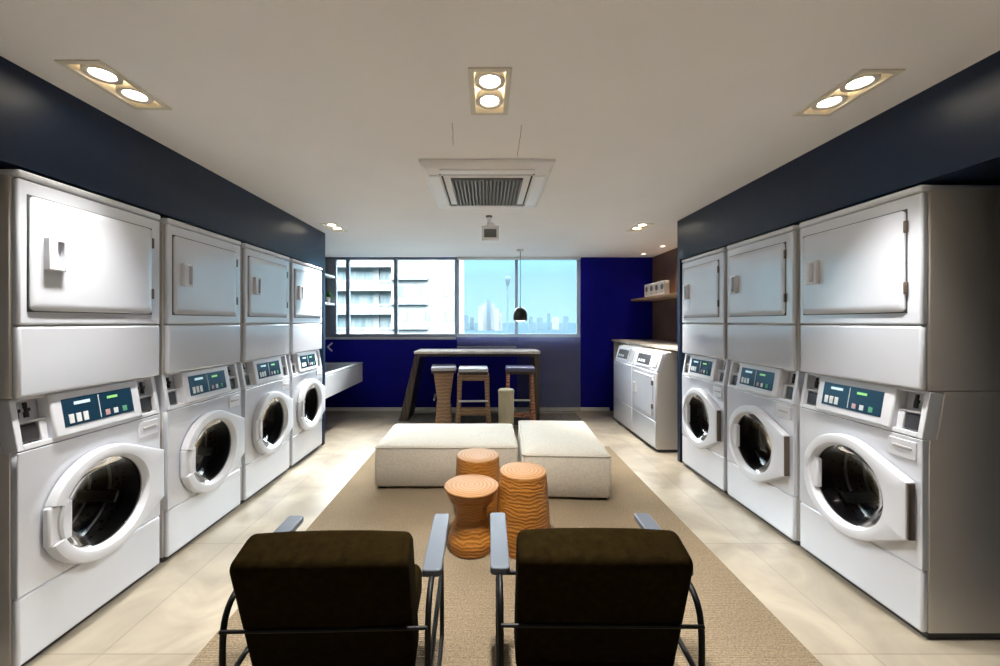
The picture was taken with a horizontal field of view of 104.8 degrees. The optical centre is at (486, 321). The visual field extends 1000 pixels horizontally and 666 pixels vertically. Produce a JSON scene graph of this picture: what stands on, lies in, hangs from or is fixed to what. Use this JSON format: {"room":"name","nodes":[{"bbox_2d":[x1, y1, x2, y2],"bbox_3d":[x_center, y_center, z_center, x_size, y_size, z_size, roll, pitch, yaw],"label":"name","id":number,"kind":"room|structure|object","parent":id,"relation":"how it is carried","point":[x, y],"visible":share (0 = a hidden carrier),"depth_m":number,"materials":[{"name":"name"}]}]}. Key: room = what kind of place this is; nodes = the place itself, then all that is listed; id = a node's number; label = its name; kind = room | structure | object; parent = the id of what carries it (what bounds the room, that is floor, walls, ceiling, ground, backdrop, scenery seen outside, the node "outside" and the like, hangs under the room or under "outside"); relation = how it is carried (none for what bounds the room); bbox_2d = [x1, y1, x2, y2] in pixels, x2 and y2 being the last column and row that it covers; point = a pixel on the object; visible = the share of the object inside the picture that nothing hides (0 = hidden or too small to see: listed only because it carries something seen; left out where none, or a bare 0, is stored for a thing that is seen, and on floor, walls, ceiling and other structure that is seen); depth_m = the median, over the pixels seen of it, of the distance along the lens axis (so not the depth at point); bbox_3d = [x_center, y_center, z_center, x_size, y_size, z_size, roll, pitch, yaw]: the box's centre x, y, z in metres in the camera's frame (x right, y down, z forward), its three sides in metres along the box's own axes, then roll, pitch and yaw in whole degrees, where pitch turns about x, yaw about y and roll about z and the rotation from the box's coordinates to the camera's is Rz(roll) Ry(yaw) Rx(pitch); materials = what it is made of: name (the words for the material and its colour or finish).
{"room":"laundry","nodes":[
{"label":"laundry","id":0,"kind":"room"},
{"bbox_2d":[0,56,324,444],"bbox_3d":[-2.228,0.188,1.086,0.783,2.385,6.572,0,0,0],"label":"wall","id":1,"kind":"structure","parent":0,"point":[46,131],"depth_m":1.96,"materials":[{"name":"blue paint"}]},
{"bbox_2d":[325,257,651,410],"bbox_3d":[-0.025,0.188,6.070,5.490,2.385,0.180,0,0,0],"label":"wall","id":2,"kind":"structure","parent":0,"point":[574,371],"depth_m":5.98,"materials":[{"name":"paint"}]},
{"bbox_2d":[325,258,456,338],"bbox_3d":[-1.508,-0.365,6.010,2.064,1.271,0.120,0,0,0],"label":"window","id":3,"kind":"structure","parent":2,"relation":"in","point":[330,263],"depth_m":6.01,"materials":[{"name":"silver metal"}]},
{"bbox_2d":[325,407,609,410],"bbox_3d":[-0.360,1.353,5.973,4.520,0.055,0.014,0,0,0],"label":"baseboard","id":4,"kind":"structure","parent":2,"relation":"attached to","point":[326,408],"depth_m":5.97,"materials":[{"name":"white"}]},
{"bbox_2d":[457,259,579,336],"bbox_3d":[0.490,-0.383,6.040,1.930,1.236,0.060,0,0,0],"label":"window","id":5,"kind":"structure","parent":2,"relation":"in","point":[516,334],"depth_m":6.01,"materials":[{"name":"silver metal"}]},
{"bbox_2d":[457,257,516,347],"bbox_3d":[-0.004,-0.302,5.900,0.912,1.389,0.044,0,0,0],"label":"roller blind","id":6,"kind":"object","parent":5,"relation":"attached to","point":[458,258],"visible":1,"depth_m":5.89,"materials":[{"name":"fabric"}]},
{"bbox_2d":[517,256,580,410],"bbox_3d":[0.938,0.177,5.860,0.970,2.349,0.044,0,0,0],"label":"roller blind","id":7,"kind":"object","parent":2,"relation":"attached to","point":[518,257],"visible":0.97,"depth_m":5.84,"materials":[{"name":"fabric"}]},
{"bbox_2d":[0,0,999,256],"bbox_3d":[-0.025,-1.084,1.915,5.490,0.162,8.530,0,0,0],"label":"ceiling","id":8,"kind":"structure","parent":0,"point":[323,111],"depth_m":1.63,"materials":[{"name":"paint"}]},
{"bbox_2d":[54,60,172,109],"bbox_3d":[-1.570,-1.030,1.645,0.176,0.061,0.344,0,0,0],"label":"ceiling spotlight","id":9,"kind":"object","parent":8,"relation":"attached to","point":[98,73],"visible":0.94,"depth_m":1.63,"materials":[{"name":"beige"}]},
{"bbox_2d":[319,223,348,231],"bbox_3d":[-1.620,-1.030,4.090,0.176,0.061,0.344,0,0,0],"label":"ceiling spotlight","id":10,"kind":"object","parent":8,"relation":"attached to","point":[334,227],"visible":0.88,"depth_m":4.10,"materials":[{"name":"beige"}]},
{"bbox_2d":[418,159,555,208],"bbox_3d":[0.000,-0.974,2.830,0.846,0.062,0.920,0,0,0],"label":"air conditioner","id":11,"kind":"object","parent":8,"relation":"attached to","point":[453,183],"visible":1,"depth_m":2.61,"materials":[{"name":"white plastic"}]},
{"bbox_2d":[451,179,522,204],"bbox_3d":[0.000,-0.951,2.841,0.480,0.015,0.540,0,0,0],"label":"grille","id":12,"kind":"object","parent":11,"relation":"attached to","point":[464,191],"depth_m":2.81,"materials":[{"name":"grey"}]},
{"bbox_2d":[468,67,511,114],"bbox_3d":[0.012,-1.030,1.690,0.176,0.061,0.344,0,0,0],"label":"ceiling spotlight","id":13,"kind":"object","parent":8,"relation":"attached to","point":[489,87],"visible":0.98,"depth_m":1.68,"materials":[{"name":"beige"}]},
{"bbox_2d":[482,215,498,241],"bbox_3d":[0.032,-0.886,3.652,0.165,0.238,0.095,0,0,0],"label":"ceiling sensor","id":14,"kind":"object","parent":8,"relation":"attached to","point":[490,232],"visible":1,"depth_m":3.62,"materials":[{"name":"grey plastic"}]},
{"bbox_2d":[513,249,526,321],"bbox_3d":[0.463,-0.504,5.350,0.196,1.003,0.196,0,0,0],"label":"pendant lamp","id":15,"kind":"object","parent":8,"relation":"hanging from","point":[520,314],"visible":1,"depth_m":5.29,"materials":[{"name":"black metal"}]},
{"bbox_2d":[625,223,654,231],"bbox_3d":[1.620,-1.030,4.090,0.176,0.061,0.344,0,0,0],"label":"ceiling spotlight","id":16,"kind":"object","parent":8,"relation":"attached to","point":[639,227],"visible":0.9,"depth_m":4.10,"materials":[{"name":"beige"}]},
{"bbox_2d":[793,69,905,115],"bbox_3d":[1.575,-1.030,1.700,0.176,0.061,0.344,0,0,0],"label":"ceiling spotlight","id":17,"kind":"object","parent":8,"relation":"attached to","point":[864,81],"visible":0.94,"depth_m":1.68,"materials":[{"name":"beige"}]},
{"bbox_2d":[24,411,999,665],"bbox_3d":[-0.025,1.440,1.915,5.490,0.120,8.530,0,0,0],"label":"floor","id":18,"kind":"structure","parent":0,"point":[169,615],"depth_m":2.06,"materials":[{"name":"tile"}]},
{"bbox_2d":[0,376,164,665],"bbox_3d":[-2.130,0.841,1.825,0.710,1.078,0.655,0,0,0],"label":"washer","id":19,"kind":"object","parent":18,"relation":"on","point":[82,470],"visible":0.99,"depth_m":1.68,"materials":[{"name":"white metal"}]},
{"bbox_2d":[0,169,160,398],"bbox_3d":[-2.138,-0.149,1.825,0.694,0.898,0.657,0,0,0],"label":"dryer","id":20,"kind":"object","parent":19,"relation":"on","point":[79,268],"visible":1,"depth_m":1.69,"materials":[{"name":"white metal"}]},
{"bbox_2d":[154,363,244,561],"bbox_3d":[-2.130,0.841,2.530,0.710,1.078,0.655,0,0,0],"label":"washer","id":21,"kind":"object","parent":18,"relation":"on","point":[202,426],"visible":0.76,"depth_m":2.43,"materials":[{"name":"white metal"}]},
{"bbox_2d":[155,218,240,373],"bbox_3d":[-2.138,-0.149,2.530,0.694,0.898,0.657,0,0,0],"label":"dryer","id":22,"kind":"object","parent":21,"relation":"on","point":[199,269],"visible":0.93,"depth_m":2.41,"materials":[{"name":"white metal"}]},
{"bbox_2d":[236,355,292,503],"bbox_3d":[-2.130,0.841,3.235,0.710,1.078,0.655,0,0,0],"label":"washer","id":23,"kind":"object","parent":18,"relation":"on","point":[266,402],"visible":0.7,"depth_m":3.16,"materials":[{"name":"white metal"}]},
{"bbox_2d":[238,243,289,361],"bbox_3d":[-2.138,-0.149,3.235,0.694,0.898,0.657,0,0,0],"label":"dryer","id":24,"kind":"object","parent":23,"relation":"on","point":[264,274],"visible":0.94,"depth_m":3.13,"materials":[{"name":"white metal"}]},
{"bbox_2d":[286,350,324,468],"bbox_3d":[-2.130,0.841,3.939,0.710,1.078,0.655,0,0,0],"label":"washer","id":25,"kind":"object","parent":18,"relation":"on","point":[307,390],"visible":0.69,"depth_m":3.87,"materials":[{"name":"white metal"}]},
{"bbox_2d":[286,258,322,353],"bbox_3d":[-2.138,-0.149,3.939,0.694,0.898,0.657,0,0,0],"label":"dryer","id":26,"kind":"object","parent":25,"relation":"on","point":[305,279],"visible":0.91,"depth_m":3.85,"materials":[{"name":"white metal"}]},
{"bbox_2d":[393,413,581,424],"bbox_3d":[0.035,1.377,5.470,2.590,0.006,0.660,0,0,0],"label":"rug","id":27,"kind":"object","parent":18,"relation":"on","point":[416,418],"visible":0.49,"depth_m":5.48,"materials":[{"name":"brown carpet"}]},
{"bbox_2d":[431,364,455,423],"bbox_3d":[-0.585,0.982,5.220,0.330,0.785,0.473,0,0,-6],"label":"bar stool","id":28,"kind":"object","parent":27,"relation":"on","point":[443,373],"visible":0.97,"depth_m":5.01,"materials":[{"name":"brown wood"}]},
{"bbox_2d":[399,349,539,420],"bbox_3d":[-0.242,0.888,5.567,1.954,0.972,0.535,0,0,0],"label":"bar table","id":29,"kind":"object","parent":27,"relation":"on","point":[409,403],"visible":0.91,"depth_m":5.33,"materials":[{"name":"brown wood"}]},
{"bbox_2d":[455,366,490,423],"bbox_3d":[-0.180,0.982,5.060,0.473,0.785,0.330,0,0,-2],"label":"bar stool","id":30,"kind":"object","parent":27,"relation":"on","point":[466,373],"visible":0.9,"depth_m":4.96,"materials":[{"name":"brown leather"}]},
{"bbox_2d":[505,365,534,419],"bbox_3d":[0.435,0.982,5.120,0.400,0.785,0.340,0,0,3],"label":"bar stool","id":31,"kind":"object","parent":27,"relation":"on","point":[510,369],"visible":0.7,"depth_m":4.96,"materials":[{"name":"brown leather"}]},
{"bbox_2d":[188,446,822,665],"bbox_3d":[0.075,1.376,2.300,2.540,0.008,3.900,0,0,0],"label":"sisal rug","id":32,"kind":"object","parent":18,"relation":"on","point":[740,630],"visible":0.44,"depth_m":2.01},
{"bbox_2d":[218,514,448,665],"bbox_3d":[-0.494,1.013,1.376,0.682,0.713,0.563,0,0,-1],"label":"armchair","id":33,"kind":"object","parent":32,"relation":"on","point":[322,597],"visible":1,"depth_m":1.15,"materials":[{"name":"brown fabric"}]},
{"bbox_2d":[415,564,421,609],"bbox_3d":[-0.496,1.090,1.457,0.460,0.178,0.356,0,0,-2],"label":"seat cushion","id":34,"kind":"object","parent":33,"relation":"on","point":[418,574],"depth_m":1.55,"materials":[{"name":"brown fabric"}]},
{"bbox_2d":[375,424,517,487],"bbox_3d":[-0.335,1.186,3.520,1.184,0.372,0.744,0,0,0],"label":"ottoman","id":35,"kind":"object","parent":32,"relation":"on","point":[408,454],"visible":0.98,"depth_m":3.15,"materials":[{"name":"fabric"}]},
{"bbox_2d":[376,424,516,446],"bbox_3d":[-0.335,1.018,3.520,1.176,0.036,0.736,0,0,0],"label":"cushion","id":36,"kind":"object","parent":35,"relation":"on","point":[400,435],"depth_m":3.39,"materials":[{"name":"fabric"}]},
{"bbox_2d":[444,474,498,558],"bbox_3d":[-0.095,1.184,2.360,0.332,0.376,0.332,0,0,-17],"label":"stool","id":37,"kind":"object","parent":32,"relation":"on","point":[471,495],"visible":0.92,"depth_m":2.26,"materials":[{"name":"brown wood"}]},
{"bbox_2d":[456,448,499,519],"bbox_3d":[-0.065,1.159,2.750,0.320,0.426,0.320,0,0,21],"label":"stool","id":38,"kind":"object","parent":32,"relation":"on","point":[481,461],"visible":0.54,"depth_m":2.65,"materials":[{"name":"brown wood"}]},
{"bbox_2d":[497,462,549,558],"bbox_3d":[0.223,1.141,2.375,0.332,0.461,0.332,0,0,-36],"label":"stool","id":39,"kind":"object","parent":32,"relation":"on","point":[523,486],"visible":0.78,"depth_m":2.25,"materials":[{"name":"brown wood"}]},
{"bbox_2d":[518,420,610,499],"bbox_3d":[0.640,1.186,3.480,0.684,0.372,1.054,0,0,3],"label":"ottoman","id":40,"kind":"object","parent":32,"relation":"on","point":[576,463],"visible":0.98,"depth_m":2.97,"materials":[{"name":"fabric"}]},
{"bbox_2d":[519,420,609,455],"bbox_3d":[0.640,1.018,3.480,0.676,0.036,1.046,0,0,3],"label":"cushion","id":41,"kind":"object","parent":40,"relation":"on","point":[537,438],"depth_m":3.29,"materials":[{"name":"fabric"}]},
{"bbox_2d":[490,512,704,665],"bbox_3d":[0.352,1.013,1.391,0.682,0.713,0.563,0,0,1],"label":"armchair","id":42,"kind":"object","parent":32,"relation":"on","point":[584,596],"visible":1,"depth_m":1.17,"materials":[{"name":"brown fabric"}]},
{"bbox_2d":[498,388,513,427],"bbox_3d":[0.235,1.100,4.720,0.200,0.560,0.200,0,0,0],"label":"bin","id":43,"kind":"object","parent":18,"relation":"on","point":[505,395],"visible":0.82,"depth_m":4.64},
{"bbox_2d":[614,344,652,433],"bbox_3d":[2.129,0.843,5.067,0.702,1.074,0.658,0,0,0],"label":"washer","id":44,"kind":"object","parent":18,"relation":"on","point":[624,360],"visible":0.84,"depth_m":5.01,"materials":[{"name":"white metal"}]},
{"bbox_2d":[612,339,676,359],"bbox_3d":[2.252,0.824,4.912,0.631,1.112,2.133,0,0,0],"label":"countertop","id":45,"kind":"structure","parent":18,"relation":"on","point":[668,345],"depth_m":5.07,"materials":[{"name":"stone"}]},
{"bbox_2d":[632,348,676,451],"bbox_3d":[2.113,0.849,4.392,0.734,1.062,0.658,0,0,0],"label":"dryer","id":46,"kind":"object","parent":18,"relation":"on","point":[654,370],"visible":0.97,"depth_m":4.09,"materials":[{"name":"white metal"}]},
{"bbox_2d":[682,354,731,494],"bbox_3d":[2.190,0.841,3.396,0.710,1.078,0.655,0,0,0],"label":"washer","id":47,"kind":"object","parent":18,"relation":"on","point":[704,379],"visible":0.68,"depth_m":3.31,"materials":[{"name":"white metal"}]},
{"bbox_2d":[682,247,728,359],"bbox_3d":[2.198,-0.149,3.396,0.694,0.898,0.657,0,0,0],"label":"dryer","id":48,"kind":"object","parent":47,"relation":"on","point":[704,276],"visible":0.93,"depth_m":3.31,"materials":[{"name":"white metal"}]},
{"bbox_2d":[727,361,805,545],"bbox_3d":[2.190,0.841,2.696,0.710,1.078,0.655,0,0,0],"label":"washer","id":49,"kind":"object","parent":18,"relation":"on","point":[763,402],"visible":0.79,"depth_m":2.59,"materials":[{"name":"white metal"}]},
{"bbox_2d":[727,225,804,370],"bbox_3d":[2.198,-0.149,2.696,0.694,0.898,0.657,0,0,0],"label":"dryer","id":50,"kind":"object","parent":49,"relation":"on","point":[764,325],"visible":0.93,"depth_m":2.59,"materials":[{"name":"white metal"}]},
{"bbox_2d":[800,373,999,638],"bbox_3d":[2.190,0.841,1.996,0.710,1.078,0.655,0,0,0],"label":"washer","id":51,"kind":"object","parent":18,"relation":"on","point":[900,487],"visible":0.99,"depth_m":1.72,"materials":[{"name":"white metal"}]},
{"bbox_2d":[799,185,999,390],"bbox_3d":[2.198,-0.149,1.996,0.694,0.898,0.657,0,0,0],"label":"dryer","id":52,"kind":"object","parent":51,"relation":"on","point":[901,289],"visible":1,"depth_m":1.71,"materials":[{"name":"white metal"}]},
{"bbox_2d":[652,248,676,341],"bbox_3d":[2.645,0.188,4.895,0.150,2.385,2.170,0,0,0],"label":"wall","id":53,"kind":"structure","parent":0,"point":[664,265],"depth_m":5.54,"materials":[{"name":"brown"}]},
{"bbox_2d":[631,292,676,300],"bbox_3d":[2.402,-0.336,4.940,0.335,0.032,2.080,0,0,0],"label":"wall shelf","id":54,"kind":"object","parent":53,"relation":"attached to","point":[669,295],"visible":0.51,"depth_m":5.24,"materials":[{"name":"brown wood"}]},
{"bbox_2d":[644,284,648,296],"bbox_3d":[2.334,-0.447,5.556,0.066,0.190,0.158,0,0,0],"label":"block","id":55,"kind":"object","parent":54,"relation":"on","point":[646,287],"visible":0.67,"depth_m":5.56,"materials":[{"name":"white"}]},
{"bbox_2d":[649,283,653,295],"bbox_3d":[2.334,-0.447,5.394,0.066,0.190,0.158,0,0,0],"label":"block","id":56,"kind":"object","parent":54,"relation":"on","point":[651,286],"visible":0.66,"depth_m":5.38,"materials":[{"name":"white"}]},
{"bbox_2d":[654,282,658,295],"bbox_3d":[2.334,-0.447,5.232,0.066,0.190,0.158,0,0,0],"label":"block","id":57,"kind":"object","parent":54,"relation":"on","point":[656,284],"visible":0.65,"depth_m":5.23,"materials":[{"name":"white"}]},
{"bbox_2d":[659,280,668,294],"bbox_3d":[2.334,-0.447,5.070,0.066,0.190,0.158,0,0,0],"label":"block","id":58,"kind":"object","parent":54,"relation":"on","point":[663,285],"visible":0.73,"depth_m":5.00,"materials":[{"name":"white"}]},
{"bbox_2d":[677,50,999,461],"bbox_3d":[2.233,0.188,0.818,0.673,2.385,6.035,0,0,0],"label":"wall","id":59,"kind":"structure","parent":0,"point":[947,133],"depth_m":1.89,"materials":[{"name":"blue paint"}]},
{"label":"outside","id":60,"kind":"structure","parent":0,"visible":0},
{"bbox_2d":[337,260,390,333],"bbox_3d":[-19.450,6.080,55.450,15.500,42.600,13.500,0,0,0],"label":"apartment building","id":61,"kind":"structure","parent":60,"point":[370,282],"depth_m":49.95,"materials":[{"name":"white concrete"}]},
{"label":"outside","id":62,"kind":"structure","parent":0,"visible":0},
{"bbox_2d":[390,260,463,333],"bbox_3d":[-7.600,6.580,52.600,8.600,41.600,13.200,0,0,0],"label":"apartment building","id":63,"kind":"structure","parent":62,"point":[426,288],"depth_m":47.00,"materials":[{"name":"white concrete"}]},
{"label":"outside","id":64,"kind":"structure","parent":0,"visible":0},
{"bbox_2d":[464,323,575,333],"bbox_3d":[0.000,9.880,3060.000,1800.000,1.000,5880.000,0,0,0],"label":"ground","id":65,"kind":"structure","parent":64,"point":[523,328],"depth_m":424.84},
{"bbox_2d":[464,315,468,329],"bbox_3d":[-24.218,9.780,446.883,5.766,35.200,5.766,0,0,0],"label":"tower block","id":66,"kind":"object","parent":65,"relation":"on","point":[466,317],"visible":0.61,"depth_m":444.04,"materials":[{"name":"blue"}]},
{"bbox_2d":[470,317,473,329],"bbox_3d":[-17.766,10.871,458.369,4.738,33.018,4.738,0,0,0],"label":"tower block","id":67,"kind":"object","parent":65,"relation":"on","point":[471,318],"visible":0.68,"depth_m":456.01,"materials":[{"name":"blue"}]},
{"bbox_2d":[478,305,482,330],"bbox_3d":[-7.091,4.513,422.727,5.455,45.734,5.455,0,0,0],"label":"tower block","id":68,"kind":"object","parent":65,"relation":"on","point":[480,307],"visible":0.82,"depth_m":420.00,"materials":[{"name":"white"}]},
{"bbox_2d":[482,302,486,329],"bbox_3d":[-2.805,2.580,434.244,4.488,49.600,4.488,0,0,0],"label":"tower block","id":69,"kind":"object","parent":65,"relation":"on","point":[484,304],"visible":0.79,"depth_m":431.95,"materials":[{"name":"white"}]},
{"bbox_2d":[486,300,490,329],"bbox_3d":[1.730,0.843,446.595,5.190,53.075,5.190,0,0,0],"label":"tower block","id":70,"kind":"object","parent":65,"relation":"on","point":[488,302],"visible":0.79,"depth_m":444.04,"materials":[{"name":"blue"}]},
{"bbox_2d":[491,303,494,329],"bbox_3d":[6.514,2.580,458.665,5.330,49.600,5.330,0,0,0],"label":"tower block","id":71,"kind":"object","parent":65,"relation":"on","point":[492,304],"visible":0.54,"depth_m":456.01,"materials":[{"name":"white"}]},
{"bbox_2d":[495,308,498,330],"bbox_3d":[10.691,6.149,422.182,4.364,42.462,4.364,0,0,0],"label":"tower block","id":72,"kind":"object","parent":65,"relation":"on","point":[496,309],"visible":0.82,"depth_m":420.00,"materials":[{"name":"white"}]},
{"bbox_2d":[499,312,501,329],"bbox_3d":[15.485,8.191,433.683,3.366,38.379,3.366,0,0,0],"label":"tower block","id":73,"kind":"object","parent":65,"relation":"on","point":[500,313],"visible":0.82,"depth_m":431.95,"materials":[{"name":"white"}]},
{"bbox_2d":[505,276,509,331],"bbox_3d":[20.332,-9.161,380.000,5.600,73.083,5.600,0,0,0],"label":"water tower","id":74,"kind":"structure","parent":65,"relation":"on","point":[507,278],"depth_m":379.06,"materials":[{"name":"blue"}]},
{"bbox_2d":[529,316,532,330],"bbox_3d":[48.000,10.513,422.182,4.364,33.734,4.364,0,0,0],"label":"tower block","id":75,"kind":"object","parent":65,"relation":"on","point":[530,317],"visible":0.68,"depth_m":420.00,"materials":[{"name":"blue"}]},
{"bbox_2d":[536,317,542,329],"bbox_3d":[59.470,10.996,435.366,6.732,32.768,6.733,0,0,0],"label":"tower block","id":76,"kind":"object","parent":65,"relation":"on","point":[539,320],"visible":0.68,"depth_m":431.95,"materials":[{"name":"blue"}]},
{"bbox_2d":[547,313,549,329],"bbox_3d":[71.501,8.627,445.730,3.460,37.506,3.460,0,0,0],"label":"tower block","id":77,"kind":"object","parent":65,"relation":"on","point":[548,314],"visible":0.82,"depth_m":444.04,"materials":[{"name":"blue"}]},
{"bbox_2d":[552,317,558,329],"bbox_3d":[81.725,10.575,459.553,7.106,33.610,7.106,0,0,0],"label":"tower block","id":78,"kind":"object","parent":65,"relation":"on","point":[555,320],"visible":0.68,"depth_m":456.01,"materials":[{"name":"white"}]},
{"bbox_2d":[563,316,567,330],"bbox_3d":[86.182,10.513,422.727,5.455,33.734,5.455,0,0,0],"label":"tower block","id":79,"kind":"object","parent":65,"relation":"on","point":[565,318],"visible":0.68,"depth_m":420.00,"materials":[{"name":"blue"}]},
{"bbox_3d":[-2.695,0.188,1.890,0.150,2.385,8.180,0,0,0],"label":"wall","id":80,"kind":"structure","parent":0,"visible":0},
{"bbox_2d":[325,273,334,277],"bbox_3d":[-2.486,-0.693,5.325,0.268,0.035,1.250,0,0,0],"label":"wall shelf","id":81,"kind":"object","parent":80,"relation":"attached to","point":[326,275],"visible":0.24,"depth_m":5.79,"materials":[{"name":"white wood"}]},
{"bbox_2d":[325,362,362,398],"bbox_3d":[-2.272,0.770,5.162,0.695,0.300,1.625,0,0,0],"label":"trough","id":82,"kind":"object","parent":80,"relation":"attached to","point":[339,376],"visible":0.33,"depth_m":5.29,"materials":[{"name":"white"}]},
{"bbox_3d":[-2.486,-0.273,5.325,0.268,0.035,1.250,0,0,0],"label":"wall shelf","id":83,"kind":"object","parent":80,"relation":"attached to","visible":0},
{"bbox_2d":[325,292,331,302],"bbox_3d":[-2.430,-0.385,5.863,0.170,0.189,0.210,0,0,-44],"label":"potted plant","id":84,"kind":"object","parent":83,"relation":"on","point":[327,298],"visible":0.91,"depth_m":5.84,"materials":[{"name":"green plant"}]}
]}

